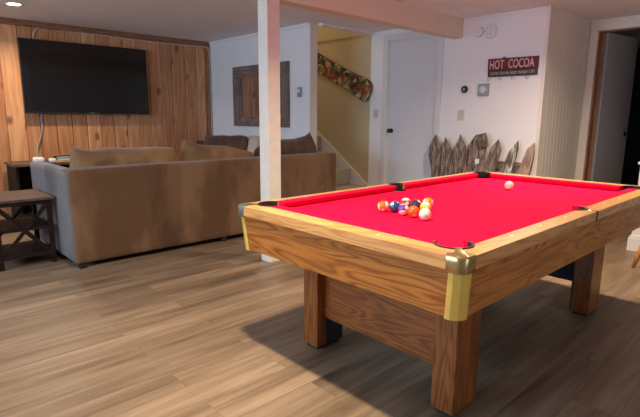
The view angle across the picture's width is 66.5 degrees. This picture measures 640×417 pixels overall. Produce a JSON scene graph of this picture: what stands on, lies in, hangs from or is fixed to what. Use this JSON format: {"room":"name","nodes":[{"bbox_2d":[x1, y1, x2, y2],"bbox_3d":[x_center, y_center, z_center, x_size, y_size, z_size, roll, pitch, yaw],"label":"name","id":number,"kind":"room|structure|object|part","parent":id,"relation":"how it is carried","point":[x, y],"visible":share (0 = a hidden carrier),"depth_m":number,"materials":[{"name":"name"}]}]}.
{"room":"basement game room","nodes":[
{"label":"basement game room","id":0,"kind":"room"},
{"bbox_2d":[0,24,207,214],"bbox_3d":[-4.307,-1.010,5.540,6.980,2.340,0.060,-10,15,-42],"label":"wall","id":1,"kind":"structure","parent":0,"point":[176,74],"depth_m":6.76,"materials":[{"name":"brown wood"}]},
{"bbox_2d":[36,113,42,156],"bbox_3d":[-3.514,-0.889,6.062,0.088,0.600,0.379,-3,11,-16],"label":"power cable","id":2,"kind":"object","parent":1,"relation":"attached to","point":[41,113],"visible":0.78,"depth_m":6.20,"materials":[{"name":"white plastic"}]},
{"bbox_2d":[17,37,148,113],"bbox_3d":[-3.067,-1.706,6.463,1.578,0.890,0.119,-10,15,-42],"label":"television","id":3,"kind":"object","parent":1,"relation":"attached to","point":[58,77],"visible":1,"depth_m":6.35,"materials":[{"name":"black plastic"}]},
{"bbox_2d":[0,17,209,46],"bbox_3d":[-4.271,-2.137,5.296,6.980,0.075,0.020,-10,15,-42],"label":"trim","id":4,"kind":"structure","parent":1,"relation":"attached to","point":[3,20],"depth_m":6.50,"materials":[{"name":"brown wood"}]},
{"bbox_2d":[32,28,211,129],"bbox_3d":[-2.637,-1.704,6.933,2.468,1.407,0.033,-10,15,-42],"label":"cable","id":5,"kind":"object","parent":1,"relation":"attached to","point":[36,28],"visible":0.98,"depth_m":7.18,"materials":[{"name":"black plastic"}]},
{"bbox_2d":[205,47,211,134],"bbox_3d":[-1.771,-1.400,7.836,0.065,2.285,0.022,-10,15,-42],"label":"trim","id":6,"kind":"structure","parent":1,"relation":"attached to","point":[206,49],"depth_m":7.73,"materials":[{"name":"brown wood"}]},
{"bbox_2d":[209,23,371,183],"bbox_3d":[-0.923,-2.492,7.686,1.207,4.500,3.950,-10,15,-42],"label":"wall","id":7,"kind":"structure","parent":0,"point":[294,43],"depth_m":7.13,"materials":[{"name":"white paint"}]},
{"bbox_2d":[209,23,307,43],"bbox_3d":[-0.935,-2.418,6.802,0.020,0.035,2.300,-10,15,-42],"label":"trim","id":8,"kind":"structure","parent":7,"relation":"attached to","point":[303,24],"depth_m":6.84,"materials":[{"name":"white wood"}]},
{"bbox_2d":[232,61,289,127],"bbox_3d":[-0.847,-1.579,6.848,0.034,0.850,1.290,-10,15,-42],"label":"wall mirror","id":9,"kind":"object","parent":7,"relation":"attached to","point":[245,78],"visible":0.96,"depth_m":6.97,"materials":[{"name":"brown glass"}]},
{"bbox_2d":[240,74,280,117],"bbox_3d":[-0.834,-1.564,6.835,0.006,0.585,0.970,-10,15,-42],"label":"mirror glass","id":10,"kind":"object","parent":9,"relation":"on","point":[249,83],"depth_m":7.00,"materials":[{"name":"mirror"}]},
{"bbox_2d":[297,87,301,96],"bbox_3d":[-0.261,-1.487,6.239,0.024,0.125,0.080,-10,15,-42],"label":"light switch","id":11,"kind":"object","parent":7,"relation":"attached to","point":[299,89],"visible":1,"depth_m":6.22,"materials":[{"name":"grey plastic"}]},
{"bbox_2d":[309,23,317,149],"bbox_3d":[-0.087,-1.120,6.226,0.124,2.360,0.014,-10,15,-42],"label":"trim","id":12,"kind":"structure","parent":7,"relation":"attached to","point":[313,26],"depth_m":6.12,"materials":[{"name":"beige paint"}]},
{"bbox_2d":[317,32,364,41],"bbox_3d":[-0.543,-2.675,7.966,0.012,0.080,3.620,-10,15,-42],"label":"trim","id":13,"kind":"structure","parent":7,"relation":"attached to","point":[346,34],"depth_m":7.11,"materials":[{"name":"paint"}]},
{"bbox_2d":[317,130,368,186],"bbox_3d":[-0.422,-1.609,8.026,0.016,2.645,3.600,-10,15,-42],"label":"trim","id":14,"kind":"structure","parent":7,"relation":"attached to","point":[355,179],"depth_m":7.37,"materials":[{"name":"beige wood"}]},
{"bbox_2d":[317,52,371,101],"bbox_3d":[0.190,-2.032,7.260,0.052,0.892,1.566,-10,15,-42],"label":"snowboard","id":15,"kind":"object","parent":7,"relation":"attached to","point":[355,84],"visible":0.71,"depth_m":7.10,"materials":[{"name":"multicoloured plastic"}]},
{"bbox_2d":[318,23,373,34],"bbox_3d":[0.359,-2.392,6.326,0.977,0.170,0.080,-10,15,-42],"label":"trim","id":16,"kind":"structure","parent":7,"relation":"attached to","point":[331,26],"depth_m":6.26,"materials":[{"name":"white wood"}]},
{"bbox_2d":[0,214,639,416],"bbox_3d":[0.878,0.498,4.231,12.400,0.060,10.200,-10,15,-42],"label":"floor","id":17,"kind":"structure","parent":0,"point":[213,327],"depth_m":2.64,"materials":[{"name":"laminate"}]},
{"bbox_2d":[0,189,56,271],"bbox_3d":[-2.584,0.165,4.177,0.455,0.565,0.560,-10,15,-42],"label":"side table","id":18,"kind":"object","parent":17,"relation":"on","point":[16,250],"visible":1,"depth_m":4.08,"materials":[{"name":"brown wood"}]},
{"bbox_3d":[-2.551,0.234,3.873,0.036,0.543,0.036,-10,15,-42],"label":"leg","id":19,"kind":"part","parent":18,"relation":"part of","materials":[{"name":"brown wood"}]},
{"bbox_3d":[-2.578,-0.074,4.130,0.411,0.033,0.520,-10,15,-42],"label":"rail","id":20,"kind":"part","parent":18,"relation":"part of","materials":[{"name":"brown wood"}]},
{"bbox_2d":[0,216,48,233],"bbox_3d":[-2.580,0.137,4.170,0.411,0.022,0.520,-10,15,-42],"label":"shelf","id":21,"kind":"object","parent":18,"relation":"attached to","point":[6,226],"depth_m":4.09,"materials":[{"name":"brown wood"}]},
{"bbox_2d":[2,240,51,261],"bbox_3d":[-2.581,0.358,4.212,0.411,0.022,0.520,-10,15,-42],"label":"shelf","id":22,"kind":"object","parent":18,"relation":"attached to","point":[26,249],"depth_m":4.14,"materials":[{"name":"brown wood"}]},
{"bbox_3d":[-2.609,0.118,4.482,0.036,0.543,0.036,-10,15,-42],"label":"leg","id":23,"kind":"part","parent":18,"relation":"part of","materials":[{"name":"brown wood"}]},
{"bbox_3d":[-2.272,0.187,4.131,0.036,0.543,0.036,-10,15,-42],"label":"leg","id":24,"kind":"part","parent":18,"relation":"part of","materials":[{"name":"brown wood"}]},
{"bbox_2d":[4,160,69,217],"bbox_3d":[-3.196,-0.286,6.258,1.310,0.665,0.500,-10,15,-42],"label":"media console","id":25,"kind":"object","parent":17,"relation":"on","point":[18,172],"visible":0.3,"depth_m":5.91,"materials":[{"name":"brown wood"}]},
{"bbox_2d":[20,187,31,189],"bbox_3d":[-3.202,-0.285,6.266,1.210,0.020,0.400,-10,15,-42],"label":"shelf","id":26,"kind":"object","parent":25,"relation":"attached to","point":[22,188],"depth_m":5.99,"materials":[{"name":"brown wood"}]},
{"bbox_2d":[32,157,44,161],"bbox_3d":[-3.397,-0.588,5.894,0.120,0.062,0.100,-10,15,-42],"label":"router","id":27,"kind":"object","parent":25,"relation":"on","point":[33,158],"visible":0.78,"depth_m":5.86,"materials":[{"name":"white plastic"}]},
{"bbox_3d":[-3.175,-0.603,6.082,0.260,0.025,0.250,-10,15,-42],"label":"wooden tray","id":28,"kind":"object","parent":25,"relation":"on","visible":0},
{"bbox_3d":[-3.164,-0.615,6.053,0.200,0.034,0.145,-10,15,-42],"label":"book","id":29,"kind":"object","parent":28,"relation":"on","visible":0},
{"bbox_2d":[53,155,69,157],"bbox_3d":[-3.174,-0.640,6.037,0.190,0.022,0.125,-10,15,-42],"label":"book","id":30,"kind":"object","parent":29,"relation":"on","point":[61,156],"visible":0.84,"depth_m":5.99,"materials":[{"name":"paper"}]},
{"bbox_2d":[30,152,335,268],"bbox_3d":[-1.825,-0.280,5.883,3.017,0.814,2.820,-10,15,-42],"label":"sectional sofa","id":31,"kind":"object","parent":17,"relation":"on","point":[109,211],"visible":0.81,"depth_m":4.36,"materials":[{"name":"beige fabric"}]},
{"bbox_3d":[-2.322,-0.007,4.321,0.119,0.754,1.148,-10,15,-42],"label":"arm","id":32,"kind":"part","parent":31,"relation":"part of","materials":[{"name":"fabric"}]},
{"bbox_2d":[70,146,177,167],"bbox_3d":[-1.757,-0.327,4.509,1.019,0.532,0.372,-9,14,-40],"label":"cushion","id":33,"kind":"object","parent":31,"relation":"on","point":[106,156],"visible":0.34,"depth_m":4.34,"materials":[{"name":"beige fabric"}]},
{"bbox_2d":[195,140,203,144],"bbox_3d":[-1.729,-0.808,7.324,0.506,0.421,0.206,9,14,39],"label":"throw pillow","id":34,"kind":"object","parent":31,"relation":"on","point":[201,142],"visible":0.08,"depth_m":7.34,"materials":[{"name":"brown fabric"}]},
{"bbox_2d":[178,138,253,160],"bbox_3d":[-1.065,-0.452,5.179,0.376,0.612,0.932,11,15,43],"label":"cushion","id":35,"kind":"object","parent":31,"relation":"on","point":[189,151],"visible":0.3,"depth_m":4.93,"materials":[{"name":"beige fabric"}]},
{"bbox_2d":[204,132,247,150],"bbox_3d":[-1.310,-0.784,6.751,0.861,0.551,0.246,8,13,34],"label":"throw pillow","id":36,"kind":"object","parent":31,"relation":"on","point":[236,141],"visible":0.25,"depth_m":6.63,"materials":[{"name":"brown fabric"}]},
{"bbox_2d":[247,135,259,152],"bbox_3d":[-0.953,-0.769,6.593,0.453,0.433,0.206,9,14,38],"label":"throw pillow","id":37,"kind":"object","parent":31,"relation":"on","point":[253,141],"visible":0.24,"depth_m":6.46,"materials":[{"name":"fabric"}]},
{"bbox_2d":[254,132,316,155],"bbox_3d":[-0.391,-0.616,5.800,0.920,0.570,0.335,-9,14,-42],"label":"cushion","id":38,"kind":"object","parent":31,"relation":"on","point":[305,144],"visible":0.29,"depth_m":5.74,"materials":[{"name":"brown fabric"}]},
{"bbox_2d":[258,0,280,262],"bbox_3d":[-0.416,-0.604,4.073,0.128,2.145,0.123,-10,15,-42],"label":"support post","id":39,"kind":"object","parent":17,"relation":"on","point":[268,10],"visible":0.77,"depth_m":3.97,"materials":[{"name":"paint"}]},
{"bbox_2d":[317,136,366,190],"bbox_3d":[-1.216,-2.011,8.088,0.955,3.400,4.550,-10,15,-42],"label":"staircase","id":40,"kind":"structure","parent":17,"relation":"on","point":[342,174],"depth_m":7.15,"materials":[{"name":"wood"}]},
{"bbox_2d":[428,134,441,177],"bbox_3d":[1.404,-0.404,6.094,0.146,1.024,0.187,-10,15,-42],"label":"picket","id":41,"kind":"object","parent":17,"relation":"on","point":[435,149],"visible":0.7,"depth_m":6.05,"materials":[{"name":"grey wood"}]},
{"bbox_2d":[238,171,639,416],"bbox_3d":[0.888,0.313,2.880,2.406,0.808,1.289,-10,15,-42],"label":"pool table","id":42,"kind":"object","parent":17,"relation":"on","point":[417,287],"visible":0.98,"depth_m":2.20,"materials":[{"name":"red fabric"}]},
{"bbox_3d":[-0.359,0.119,2.480,0.082,0.173,0.075,1,11,2],"label":"corner panel","id":43,"kind":"part","parent":42,"relation":"part of","materials":[{"name":"gold metal"}]},
{"bbox_3d":[0.018,0.425,2.665,0.189,0.624,0.109,-10,15,-42],"label":"leg","id":44,"kind":"part","parent":42,"relation":"part of","materials":[{"name":"brown wood"}]},
{"bbox_3d":[0.050,-0.065,2.840,1.199,0.047,0.086,-10,15,-42],"label":"rail","id":45,"kind":"part","parent":42,"relation":"part of","materials":[{"name":"red fabric"}]},
{"bbox_2d":[277,185,395,206],"bbox_3d":[0.124,-0.073,2.851,0.962,0.038,0.058,-10,15,-42],"label":"cushion","id":46,"kind":"object","parent":42,"relation":"on","point":[318,199],"depth_m":2.80,"materials":[{"name":"red fabric"}]},
{"bbox_3d":[0.052,0.088,2.035,0.098,0.047,1.264,-10,15,-42],"label":"rail","id":47,"kind":"part","parent":42,"relation":"part of","materials":[{"name":"brown wood"}]},
{"bbox_2d":[272,206,436,243],"bbox_3d":[0.101,0.071,2.093,0.058,0.038,0.949,-10,15,-42],"label":"cushion","id":48,"kind":"object","parent":42,"relation":"on","point":[427,240],"depth_m":2.00,"materials":[{"name":"red fabric"}]},
{"bbox_3d":[0.281,0.417,2.338,0.028,0.442,0.719,-10,15,-42],"label":"panel","id":49,"kind":"part","parent":42,"relation":"part of","materials":[{"name":"brown wood"}]},
{"bbox_2d":[378,201,388,211],"bbox_3d":[0.321,-0.012,2.475,0.057,0.057,0.057,-2,11,-14],"label":"ball","id":50,"kind":"object","parent":42,"relation":"on","point":[383,206],"visible":1,"depth_m":2.46,"materials":[{"name":"orange plastic"}]},
{"bbox_2d":[389,201,399,211],"bbox_3d":[0.378,-0.009,2.465,0.057,0.057,0.057,-4,12,-22],"label":"ball","id":51,"kind":"object","parent":42,"relation":"on","point":[393,206],"visible":0.86,"depth_m":2.44,"materials":[{"name":"blue plastic"}]},
{"bbox_2d":[398,204,408,214],"bbox_3d":[0.409,0.005,2.390,0.057,0.057,0.057,-3,11,-17],"label":"ball","id":52,"kind":"object","parent":42,"relation":"on","point":[403,208],"visible":0.88,"depth_m":2.37,"materials":[{"name":"purple plastic"}]},
{"bbox_2d":[400,198,410,206],"bbox_3d":[0.450,-0.028,2.564,0.057,0.057,0.057,-5,12,-25],"label":"ball","id":53,"kind":"object","parent":42,"relation":"on","point":[407,201],"visible":0.6,"depth_m":2.54,"materials":[{"name":"plastic"}]},
{"bbox_2d":[407,206,418,216],"bbox_3d":[0.448,0.014,2.342,0.057,0.057,0.057,-7,13,-33],"label":"ball","id":54,"kind":"object","parent":42,"relation":"on","point":[413,211],"visible":0.97,"depth_m":2.32,"materials":[{"name":"orange plastic"}]},
{"bbox_2d":[410,200,420,208],"bbox_3d":[0.494,-0.018,2.514,0.057,0.057,0.057,-3,11,-16],"label":"ball","id":55,"kind":"object","parent":42,"relation":"on","point":[417,203],"visible":0.6,"depth_m":2.49,"materials":[{"name":"blue plastic"}]},
{"bbox_2d":[419,208,430,219],"bbox_3d":[0.489,0.027,2.277,0.057,0.057,0.057,-4,12,-24],"label":"ball","id":56,"kind":"object","parent":42,"relation":"on","point":[424,214],"visible":1,"depth_m":2.26,"materials":[{"name":"white plastic"}]},
{"bbox_2d":[420,202,430,209],"bbox_3d":[0.529,-0.005,2.447,0.057,0.057,0.057,-3,11,-18],"label":"ball","id":57,"kind":"object","parent":42,"relation":"on","point":[427,205],"visible":0.62,"depth_m":2.43,"materials":[{"name":"yellow plastic"}]},
{"bbox_2d":[423,198,433,206],"bbox_3d":[0.569,-0.029,2.575,0.057,0.057,0.057,-7,13,-33],"label":"ball","id":58,"kind":"object","parent":42,"relation":"on","point":[429,200],"visible":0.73,"depth_m":2.55,"materials":[{"name":"plastic"}]},
{"bbox_3d":[0.919,-0.211,3.643,1.179,0.047,0.086,-10,15,-42],"label":"rail","id":59,"kind":"part","parent":42,"relation":"part of","materials":[{"name":"red fabric"}]},
{"bbox_2d":[403,173,477,188],"bbox_3d":[0.904,-0.204,3.573,0.947,0.038,0.058,-10,15,-42],"label":"cushion","id":60,"kind":"object","parent":42,"relation":"on","point":[431,182],"depth_m":3.50,"materials":[{"name":"red fabric"}]},
{"bbox_3d":[0.584,0.541,2.075,0.189,0.624,0.109,-10,15,-42],"label":"leg","id":61,"kind":"part","parent":42,"relation":"part of","materials":[{"name":"brown wood"}]},
{"bbox_3d":[0.457,0.286,1.628,0.075,0.173,0.082,1,11,2],"label":"corner panel","id":62,"kind":"part","parent":42,"relation":"part of","materials":[{"name":"gold metal"}]},
{"bbox_2d":[504,181,513,189],"bbox_3d":[1.261,-0.154,3.256,0.058,0.058,0.058,-10,15,-42],"label":"cue ball","id":63,"kind":"object","parent":42,"relation":"on","point":[509,185],"visible":1,"depth_m":3.24,"materials":[{"name":"white plastic"}]},
{"bbox_2d":[463,209,574,246],"bbox_3d":[0.870,0.081,2.072,0.962,0.038,0.058,-10,15,-42],"label":"cushion","id":64,"kind":"object","parent":42,"relation":"on","point":[489,236],"depth_m":1.97,"materials":[{"name":"red fabric"}]},
{"bbox_3d":[0.870,0.104,1.984,1.199,0.047,0.086,-10,15,-42],"label":"rail","id":65,"kind":"part","parent":42,"relation":"part of","materials":[{"name":"brown wood"}]},
{"bbox_2d":[490,173,622,190],"bbox_3d":[1.670,-0.193,3.544,0.058,0.038,0.948,-10,15,-42],"label":"cushion","id":66,"kind":"object","parent":42,"relation":"on","point":[546,181],"depth_m":3.48,"materials":[{"name":"red fabric"}]},
{"bbox_3d":[1.730,-0.194,3.586,0.098,0.047,1.264,-10,15,-42],"label":"rail","id":67,"kind":"part","parent":42,"relation":"part of","materials":[{"name":"red fabric"}]},
{"bbox_3d":[1.724,0.349,3.130,0.189,0.624,0.109,-10,15,-42],"label":"leg","id":68,"kind":"part","parent":42,"relation":"part of","materials":[{"name":"brown wood"}]},
{"bbox_2d":[572,189,637,208],"bbox_3d":[1.650,-0.051,2.794,0.947,0.038,0.058,-10,15,-42],"label":"cushion","id":69,"kind":"object","parent":42,"relation":"on","point":[603,199],"depth_m":2.68,"materials":[{"name":"red fabric"}]},
{"bbox_3d":[1.739,-0.043,2.788,1.179,0.047,0.086,-10,15,-42],"label":"rail","id":70,"kind":"part","parent":42,"relation":"part of","materials":[{"name":"brown wood"}]},
{"bbox_2d":[440,137,452,175],"bbox_3d":[1.529,-0.363,5.963,0.143,0.995,0.178,-10,15,-42],"label":"picket","id":71,"kind":"object","parent":17,"relation":"on","point":[447,156],"visible":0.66,"depth_m":5.94,"materials":[{"name":"grey wood"}]},
{"bbox_2d":[453,142,456,173],"bbox_3d":[1.613,-0.329,5.924,0.136,0.944,0.058,-10,15,-42],"label":"picket","id":72,"kind":"object","parent":17,"relation":"on","point":[454,157],"visible":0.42,"depth_m":5.90,"materials":[{"name":"grey wood"}]},
{"bbox_2d":[454,134,466,173],"bbox_3d":[1.660,-0.357,5.827,0.148,1.035,0.160,-10,15,-42],"label":"picket","id":73,"kind":"object","parent":17,"relation":"on","point":[461,151],"visible":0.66,"depth_m":5.80,"materials":[{"name":"grey wood"}]},
{"bbox_2d":[466,133,488,172],"bbox_3d":[1.800,-0.342,5.673,0.158,1.066,0.265,-10,15,-42],"label":"picket","id":74,"kind":"object","parent":17,"relation":"on","point":[478,146],"visible":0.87,"depth_m":5.63,"materials":[{"name":"grey wood"}]},
{"bbox_2d":[484,139,501,171],"bbox_3d":[1.929,-0.282,5.546,0.143,0.996,0.161,-10,15,-42],"label":"picket","id":75,"kind":"object","parent":17,"relation":"on","point":[495,150],"visible":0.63,"depth_m":5.50,"materials":[{"name":"grey wood"}]},
{"bbox_2d":[501,141,518,173],"bbox_3d":[2.029,-0.259,5.437,0.270,0.993,0.091,2,11,7],"label":"picket","id":76,"kind":"object","parent":17,"relation":"on","point":[509,162],"visible":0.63,"depth_m":5.36,"materials":[{"name":"grey wood"}]},
{"bbox_2d":[517,143,534,175],"bbox_3d":[2.158,-0.224,5.301,0.250,0.977,0.097,1,11,5],"label":"picket","id":77,"kind":"object","parent":17,"relation":"on","point":[525,167],"visible":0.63,"depth_m":5.22,"materials":[{"name":"brown wood"}]},
{"bbox_2d":[626,162,639,251],"bbox_3d":[3.481,0.006,4.498,0.665,0.845,0.895,-10,15,-42],"label":"chair","id":78,"kind":"object","parent":17,"relation":"on","point":[633,243],"visible":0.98,"depth_m":4.62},
{"bbox_3d":[3.472,0.347,4.563,0.655,0.150,0.885,-10,15,-42],"label":"moulding","id":79,"kind":"part","parent":78,"relation":"part of","materials":[{"name":"beige fabric"}]},
{"bbox_2d":[631,246,639,267],"bbox_3d":[2.962,0.059,4.029,0.468,0.913,0.475,-10,15,-42],"label":"wooden chair","id":80,"kind":"object","parent":17,"relation":"on","point":[637,255],"visible":1,"depth_m":4.10,"materials":[{"name":"brown wood"}]},
{"bbox_2d":[0,0,639,47],"bbox_3d":[0.895,-1.909,3.773,12.400,0.120,10.200,-10,15,-42],"label":"ceiling","id":81,"kind":"structure","parent":0,"point":[198,20],"depth_m":5.43,"materials":[{"name":"paint"}]},
{"bbox_2d":[5,2,22,5],"bbox_3d":[-3.178,-2.121,5.074,0.170,0.006,0.170,-10,15,-42],"label":"recessed light","id":82,"kind":"object","parent":81,"relation":"in","point":[6,3],"visible":1,"depth_m":5.07,"materials":[{"name":"white plastic"}]},
{"bbox_2d":[368,10,546,185],"bbox_3d":[1.554,-1.080,6.080,0.110,2.360,2.378,-10,15,-42],"label":"wall","id":83,"kind":"structure","parent":0,"point":[509,114],"depth_m":5.58,"materials":[{"name":"white paint"}]},
{"bbox_2d":[279,0,463,38],"bbox_3d":[-1.320,-1.611,3.015,8.077,0.215,0.133,-10,15,-42],"label":"ceiling beam","id":84,"kind":"structure","parent":83,"relation":"attached to","point":[391,13],"depth_m":4.82,"materials":[{"name":"paint"}]},
{"bbox_2d":[373,109,377,117],"bbox_3d":[0.773,-1.317,6.787,0.016,0.125,0.085,-10,15,-42],"label":"light switch","id":85,"kind":"object","parent":83,"relation":"attached to","point":[375,111],"visible":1,"depth_m":6.78,"materials":[{"name":"beige plastic"}]},
{"bbox_2d":[379,31,443,184],"bbox_3d":[1.191,-1.117,6.423,0.167,2.300,0.930,-10,15,-42],"label":"door","id":86,"kind":"structure","parent":83,"relation":"in","point":[412,79],"depth_m":6.38,"materials":[{"name":"paint"}]},
{"bbox_2d":[458,110,464,119],"bbox_3d":[1.683,-1.117,5.839,0.016,0.125,0.085,-10,15,-42],"label":"light switch","id":87,"kind":"object","parent":83,"relation":"attached to","point":[460,112],"visible":1,"depth_m":5.83,"materials":[{"name":"beige plastic"}]},
{"bbox_2d":[461,85,472,93],"bbox_3d":[1.721,-1.399,5.732,0.036,0.100,0.136,-10,15,-42],"label":"thermostat","id":88,"kind":"object","parent":83,"relation":"attached to","point":[466,89],"visible":1,"depth_m":5.73,"materials":[{"name":"white plastic"}]},
{"bbox_2d":[475,27,483,36],"bbox_3d":[1.803,-2.002,5.534,0.034,0.108,0.108,-10,15,-42],"label":"detector","id":89,"kind":"object","parent":83,"relation":"attached to","point":[479,31],"visible":1,"depth_m":5.52,"materials":[{"name":"white plastic"}]},
{"bbox_2d":[477,83,489,95],"bbox_3d":[1.860,-1.356,5.576,0.054,0.135,0.130,-10,15,-42],"label":"control dial","id":90,"kind":"object","parent":83,"relation":"attached to","point":[483,89],"visible":1,"depth_m":5.56,"materials":[{"name":"grey plastic"}]},
{"bbox_2d":[484,24,497,38],"bbox_3d":[1.892,-1.973,5.436,0.044,0.160,0.160,-10,15,-42],"label":"smoke detector","id":91,"kind":"object","parent":83,"relation":"attached to","point":[490,31],"visible":1,"depth_m":5.42,"materials":[{"name":"white plastic"}]},
{"bbox_2d":[464,6,547,21],"bbox_3d":[1.998,-2.116,5.321,0.012,0.035,0.960,-10,15,-42],"label":"trim","id":92,"kind":"structure","parent":83,"relation":"attached to","point":[543,7],"depth_m":5.28,"materials":[{"name":"white wood"}]},
{"bbox_2d":[487,56,538,80],"bbox_3d":[2.088,-1.530,5.316,0.024,0.248,0.569,-10,15,-42],"label":"sign","id":93,"kind":"object","parent":83,"relation":"attached to","point":[528,65],"visible":1,"depth_m":5.29,"materials":[{"name":"brown metal"}]},
{"bbox_2d":[496,161,531,171],"bbox_3d":[2.134,-0.474,5.438,0.022,0.087,0.440,-10,15,-42],"label":"board","id":94,"kind":"object","parent":83,"relation":"attached to","point":[500,164],"visible":0.23,"depth_m":5.41,"materials":[{"name":"grey wood"}]},
{"bbox_2d":[538,7,590,179],"bbox_3d":[2.775,-0.991,5.657,1.208,2.360,0.100,-10,15,-42],"label":"wall","id":95,"kind":"structure","parent":0,"point":[569,36],"depth_m":5.51,"materials":[{"name":"beige paint"}]},
{"bbox_2d":[533,6,552,175],"bbox_3d":[2.343,-0.908,5.207,0.050,2.360,0.036,-10,15,-42],"label":"trim","id":96,"kind":"structure","parent":95,"relation":"attached to","point":[550,8],"depth_m":5.13,"materials":[{"name":"beige paint"}]},
{"bbox_2d":[574,15,639,179],"bbox_3d":[4.918,-0.701,4.215,0.100,2.360,4.980,-10,15,-42],"label":"wall","id":97,"kind":"structure","parent":0,"point":[635,16],"depth_m":5.72,"materials":[{"name":"beige paint"}]},
{"bbox_2d":[575,18,639,183],"bbox_3d":[3.853,-1.004,5.876,0.898,2.320,1.030,-10,15,-42],"label":"door","id":98,"kind":"structure","parent":97,"relation":"in","point":[615,59],"depth_m":5.97,"materials":[{"name":"beige paint"}]},
{"bbox_2d":[621,48,639,185],"bbox_3d":[4.694,-1.165,6.650,2.970,2.360,4.700,-10,15,-42],"label":"wall","id":99,"kind":"structure","parent":0,"point":[630,172],"depth_m":8.13,"materials":[{"name":"paint"}]}
]}

